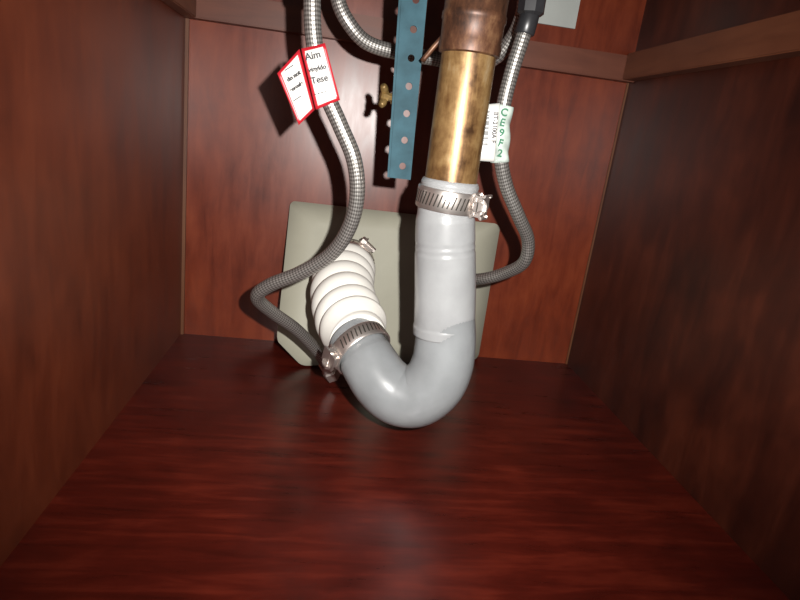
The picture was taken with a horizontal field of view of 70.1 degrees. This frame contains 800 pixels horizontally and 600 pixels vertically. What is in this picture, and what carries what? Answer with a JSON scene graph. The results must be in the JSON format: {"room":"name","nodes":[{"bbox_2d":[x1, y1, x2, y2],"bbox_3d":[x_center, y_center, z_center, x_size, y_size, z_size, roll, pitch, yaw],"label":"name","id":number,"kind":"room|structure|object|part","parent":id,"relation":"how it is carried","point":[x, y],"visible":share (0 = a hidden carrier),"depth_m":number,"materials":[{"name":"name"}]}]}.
{"room":"under-sink cabinet","nodes":[
{"label":"under-sink cabinet","id":0,"kind":"room"},
{"bbox_2d":[0,0,184,566],"bbox_3d":[-0.222,-0.093,0.361,0.016,0.460,0.585,5,16,-7],"label":"wall","id":1,"kind":"structure","parent":0,"point":[92,91],"depth_m":0.40,"materials":[{"name":"brown wood"}]},
{"bbox_2d":[161,0,195,17],"bbox_3d":[-0.190,-0.227,0.326,0.014,0.027,0.549,5,16,-7],"label":"trim","id":2,"kind":"structure","parent":1,"relation":"attached to","point":[184,7],"depth_m":0.56,"materials":[{"name":"brown wood"}]},
{"bbox_2d":[0,334,788,599],"bbox_3d":[0.004,0.154,0.468,0.533,0.016,0.601,5,16,-7],"label":"floor","id":3,"kind":"structure","parent":0,"point":[235,470],"depth_m":0.43,"materials":[{"name":"brown wood"}]},
{"bbox_2d":[250,0,364,382],"bbox_3d":[-0.075,-0.110,0.488,0.089,0.444,0.142,5,16,-7],"label":"supply hose","id":4,"kind":"object","parent":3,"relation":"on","point":[311,8],"visible":0.96,"depth_m":0.45,"materials":[{"name":"metal"}]},
{"bbox_2d":[277,43,339,123],"bbox_3d":[-0.064,-0.151,0.400,0.044,0.056,0.008,4,17,-12],"label":"tag","id":5,"kind":"object","parent":4,"relation":"attached to","point":[292,76],"visible":1,"depth_m":0.40,"materials":[{"name":"white paper"}]},
{"bbox_2d":[277,201,499,365],"bbox_3d":[-0.010,-0.010,0.672,0.253,0.177,0.071,5,16,-7],"label":"panel","id":6,"kind":"object","parent":3,"relation":"on","point":[312,227],"visible":0.47,"depth_m":0.68,"materials":[{"name":"beige plastic"}]},
{"bbox_2d":[329,176,478,427],"bbox_3d":[0.005,0.004,0.472,0.126,0.210,0.065,13,17,18],"label":"trap","id":7,"kind":"object","parent":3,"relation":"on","point":[419,393],"visible":0.98,"depth_m":0.45,"materials":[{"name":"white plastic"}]},
{"bbox_2d":[310,239,386,347],"bbox_3d":[-0.054,-0.006,0.583,0.074,0.086,0.189,5,16,-7],"label":"hose","id":8,"kind":"object","parent":7,"relation":"attached to","point":[343,291],"visible":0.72,"depth_m":0.53,"materials":[{"name":"plastic"}]},
{"bbox_2d":[322,321,389,374],"bbox_3d":[-0.037,0.043,0.497,0.035,0.054,0.063,20,21,38],"label":"clamp","id":9,"kind":"object","parent":8,"relation":"attached to","point":[332,356],"visible":0.7,"depth_m":0.48,"materials":[{"name":"silver metal"}]},
{"bbox_2d":[350,237,375,263],"bbox_3d":[-0.058,-0.042,0.646,0.059,0.065,0.018,8,16,1],"label":"clamp","id":10,"kind":"object","parent":8,"relation":"attached to","point":[364,243],"visible":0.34,"depth_m":0.63,"materials":[{"name":"silver metal"}]},
{"bbox_2d":[415,183,492,220],"bbox_3d":[0.041,-0.077,0.442,0.057,0.020,0.050,5,16,-7],"label":"clamp","id":11,"kind":"object","parent":7,"relation":"attached to","point":[473,205],"visible":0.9,"depth_m":0.42,"materials":[{"name":"silver metal"}]},
{"bbox_2d":[184,0,646,362],"bbox_3d":[0.004,-0.158,0.680,0.533,0.460,0.016,5,16,-7],"label":"wall","id":12,"kind":"structure","parent":0,"point":[249,156],"depth_m":0.67,"materials":[{"name":"brown wood"}]},
{"bbox_2d":[181,18,189,333],"bbox_3d":[-0.247,-0.128,0.654,0.004,0.357,0.003,5,16,-7],"label":"trim","id":13,"kind":"structure","parent":12,"relation":"attached to","point":[187,21],"depth_m":0.65,"materials":[{"name":"brown wood"}]},
{"bbox_2d":[184,0,634,82],"bbox_3d":[0.023,-0.287,0.626,0.501,0.027,0.016,5,16,-7],"label":"trim","id":14,"kind":"structure","parent":12,"relation":"attached to","point":[268,15],"depth_m":0.61,"materials":[{"name":"brown wood"}]},
{"bbox_2d":[538,0,579,28],"bbox_3d":[0.169,-0.336,0.633,0.065,0.055,0.003,5,16,-7],"label":"drywall patch","id":15,"kind":"object","parent":12,"relation":"attached to","point":[559,13],"visible":0.67,"depth_m":0.64,"materials":[{"name":"white paint"}]},
{"bbox_2d":[565,83,628,363],"bbox_3d":[0.245,-0.084,0.718,0.002,0.357,0.002,5,16,-7],"label":"trim","id":16,"kind":"structure","parent":12,"relation":"attached to","point":[627,84],"depth_m":0.71,"materials":[{"name":"brown wood"}]},
{"bbox_2d":[567,0,799,599],"bbox_3d":[0.289,-0.048,0.427,0.016,0.460,0.585,5,16,-7],"label":"wall","id":17,"kind":"structure","parent":0,"point":[687,328],"depth_m":0.49,"materials":[{"name":"brown wood"}]},
{"bbox_2d":[623,10,799,80],"bbox_3d":[0.290,-0.185,0.388,0.016,0.028,0.549,5,16,-7],"label":"trim","id":18,"kind":"structure","parent":17,"relation":"attached to","point":[777,37],"depth_m":0.48,"materials":[{"name":"brown wood"}]},
{"bbox_3d":[0.062,-0.302,0.335,0.533,0.020,0.601,5,16,-7],"label":"ceiling","id":19,"kind":"structure","parent":0,"visible":0},
{"bbox_2d":[387,0,426,179],"bbox_3d":[0.006,-0.207,0.438,0.030,0.222,0.016,5,16,-7],"label":"strap","id":20,"kind":"object","parent":19,"relation":"hanging from","point":[410,14],"visible":1,"depth_m":0.44,"materials":[{"name":"blue metal"}]},
{"bbox_2d":[378,83,392,107],"bbox_3d":[-0.010,-0.160,0.449,0.014,0.018,0.010,0,18,-23],"label":"bolt","id":21,"kind":"object","parent":20,"relation":"attached to","point":[385,96],"visible":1,"depth_m":0.45,"materials":[{"name":"gold metal"}]},
{"bbox_3d":[-0.010,-0.160,0.450,0.012,0.010,0.010,1,17,-21],"label":"stem","id":22,"kind":"part","parent":21,"relation":"part of","materials":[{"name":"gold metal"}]},
{"bbox_2d":[331,0,518,66],"bbox_3d":[0.023,-0.263,0.476,0.174,0.122,0.049,7,16,0],"label":"supply hose","id":23,"kind":"object","parent":19,"relation":"attached to","point":[375,46],"visible":0.49,"depth_m":0.48,"materials":[{"name":"metal"}]},
{"bbox_2d":[420,0,508,183],"bbox_3d":[0.049,-0.182,0.414,0.046,0.255,0.052,-6,21,-37],"label":"drain","id":24,"kind":"object","parent":19,"relation":"attached to","point":[469,42],"visible":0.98,"depth_m":0.40,"materials":[{"name":"gold metal"}]},
{"bbox_3d":[0.027,-0.186,0.416,0.022,0.025,0.006,16,18,29],"label":"pivot rod","id":25,"kind":"part","parent":24,"relation":"part of","materials":[{"name":"brown metal"}]},
{"bbox_2d":[476,0,545,284],"bbox_3d":[0.095,-0.160,0.532,0.065,0.344,0.170,4,17,-11],"label":"supply hose","id":26,"kind":"object","parent":19,"relation":"hanging from","point":[529,11],"visible":0.73,"depth_m":0.47,"materials":[{"name":"metal"}]},
{"bbox_2d":[480,103,513,162],"bbox_3d":[0.075,-0.134,0.459,0.033,0.046,0.018,5,16,-7],"label":"tag","id":27,"kind":"object","parent":26,"relation":"attached to","point":[496,142],"visible":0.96,"depth_m":0.45,"materials":[{"name":"white paper"}]},
{"bbox_2d":[492,112,497,142],"bbox_3d":[0.075,-0.136,0.449,0.004,0.023,0.001,1,17,-6],"label":"print","id":28,"kind":"object","parent":27,"relation":"attached to","point":[494,112],"depth_m":0.45}
]}

